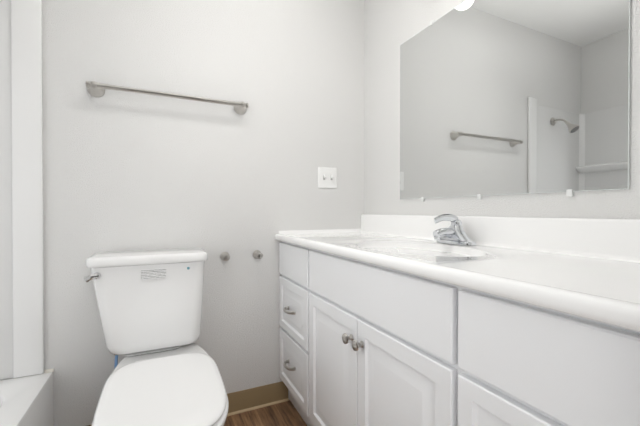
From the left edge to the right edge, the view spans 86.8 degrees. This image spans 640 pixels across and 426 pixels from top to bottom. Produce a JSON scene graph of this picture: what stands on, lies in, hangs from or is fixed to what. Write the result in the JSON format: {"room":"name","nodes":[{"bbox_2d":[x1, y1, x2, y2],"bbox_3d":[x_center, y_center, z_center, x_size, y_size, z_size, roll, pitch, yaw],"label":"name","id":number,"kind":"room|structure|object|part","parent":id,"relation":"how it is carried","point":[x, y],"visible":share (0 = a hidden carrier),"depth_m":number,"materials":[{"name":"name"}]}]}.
{"room":"bathroom","nodes":[
{"label":"bathroom","id":0,"kind":"room"},
{"bbox_2d":[0,0,363,425],"bbox_3d":[-0.756,-0.213,1.538,2.420,2.370,0.120,0,0,-25],"label":"wall","id":1,"kind":"structure","parent":0,"point":[125,171],"depth_m":1.57,"materials":[{"name":"white paint"}]},
{"bbox_2d":[85,81,248,114],"bbox_3d":[-0.638,-0.508,1.484,0.650,0.062,0.073,0,0,-25],"label":"towel rail","id":2,"kind":"object","parent":1,"relation":"attached to","point":[95,89],"visible":1,"depth_m":1.43,"materials":[{"name":"silver metal"}]},
{"bbox_2d":[87,381,288,425],"bbox_3d":[-0.297,0.926,0.848,1.014,0.103,1.533,0,0,-25],"label":"baseboard","id":3,"kind":"structure","parent":1,"relation":"attached to","point":[241,401],"depth_m":1.68,"materials":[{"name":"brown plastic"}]},
{"bbox_2d":[220,250,262,260],"bbox_3d":[-0.371,0.206,1.620,0.200,0.044,0.066,0,0,-25],"label":"paper holder","id":4,"kind":"object","parent":1,"relation":"attached to","point":[257,254],"visible":1,"depth_m":1.62,"materials":[{"name":"silver metal"}]},
{"bbox_2d":[318,167,336,187],"bbox_3d":[0.045,-0.192,1.837,0.116,0.114,0.022,0,0,-25],"label":"light switch","id":5,"kind":"object","parent":1,"relation":"attached to","point":[327,177],"visible":1,"depth_m":1.84,"materials":[{"name":"white plastic"}]},
{"bbox_2d":[224,400,306,425],"bbox_3d":[-0.150,1.012,0.266,2.420,0.060,2.955,0,0,-25],"label":"floor","id":6,"kind":"structure","parent":0,"point":[286,413],"depth_m":1.61,"materials":[{"name":"brown wood"}]},
{"bbox_2d":[0,0,53,425],"bbox_3d":[-1.056,0.057,0.483,0.734,1.845,1.533,0,0,-25],"label":"bathtub","id":7,"kind":"object","parent":6,"relation":"on","point":[26,396],"visible":1,"depth_m":1.28,"materials":[{"name":"white plastic"}]},
{"bbox_2d":[84,248,228,425],"bbox_3d":[-0.561,0.568,1.122,0.429,0.814,0.807,0,0,-25],"label":"toilet","id":8,"kind":"object","parent":6,"relation":"on","point":[165,372],"visible":1,"depth_m":1.25,"materials":[{"name":"white ceramic"}]},
{"bbox_3d":[-0.810,0.229,1.205,0.050,0.032,0.027,0,0,-25],"label":"flush lever","id":9,"kind":"part","parent":8,"relation":"part of","materials":[{"name":"silver metal"}]},
{"bbox_3d":[-0.687,0.178,1.378,0.422,0.037,0.214,0,0,-25],"label":"tank lid","id":10,"kind":"part","parent":8,"relation":"part of","materials":[{"name":"white ceramic"}]},
{"bbox_3d":[-0.688,0.376,1.383,0.398,0.358,0.199,0,0,-25],"label":"tank","id":11,"kind":"part","parent":8,"relation":"part of","materials":[{"name":"white ceramic"}]},
{"bbox_3d":[-0.465,0.535,1.009,0.338,0.042,0.520,0,0,-25],"label":"seat lid","id":12,"kind":"part","parent":8,"relation":"part of","materials":[{"name":"white plastic"}]},
{"bbox_2d":[275,238,639,425],"bbox_3d":[0.330,0.559,1.147,0.552,0.832,1.524,0,0,-25],"label":"bathroom vanity","id":13,"kind":"object","parent":6,"relation":"on","point":[396,320],"depth_m":0.74,"materials":[{"name":"white paint"}]},
{"bbox_2d":[275,230,639,321],"bbox_3d":[0.338,0.119,1.147,0.536,0.046,1.524,0,0,-25],"label":"countertop","id":14,"kind":"structure","parent":13,"relation":"on","point":[597,283],"depth_m":0.76,"materials":[{"name":"white stone"}]},
{"bbox_2d":[433,214,475,245],"bbox_3d":[0.463,0.058,1.223,0.131,0.111,0.160,0,0,-25],"label":"faucet","id":15,"kind":"object","parent":14,"relation":"on","point":[454,233],"visible":1,"depth_m":1.21,"materials":[{"name":"silver metal"}]},
{"bbox_2d":[364,0,639,218],"bbox_3d":[0.915,-0.207,0.694,0.120,2.370,2.835,0,0,-25],"label":"wall","id":16,"kind":"structure","parent":0,"point":[391,27],"depth_m":1.60,"materials":[{"name":"white paint"}]},
{"bbox_2d":[359,214,639,257],"bbox_3d":[0.562,0.063,1.252,0.039,0.102,1.524,0,0,-25],"label":"backsplash","id":17,"kind":"structure","parent":16,"relation":"attached to","point":[620,238],"depth_m":1.03,"materials":[{"name":"white stone"}]},
{"bbox_2d":[400,0,630,201],"bbox_3d":[0.581,-0.438,1.246,0.008,0.778,0.892,0,0,-25],"label":"mirror","id":18,"kind":"object","parent":16,"relation":"attached to","point":[503,97],"visible":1,"depth_m":1.11,"materials":[{"name":"clear glass"}]}
]}

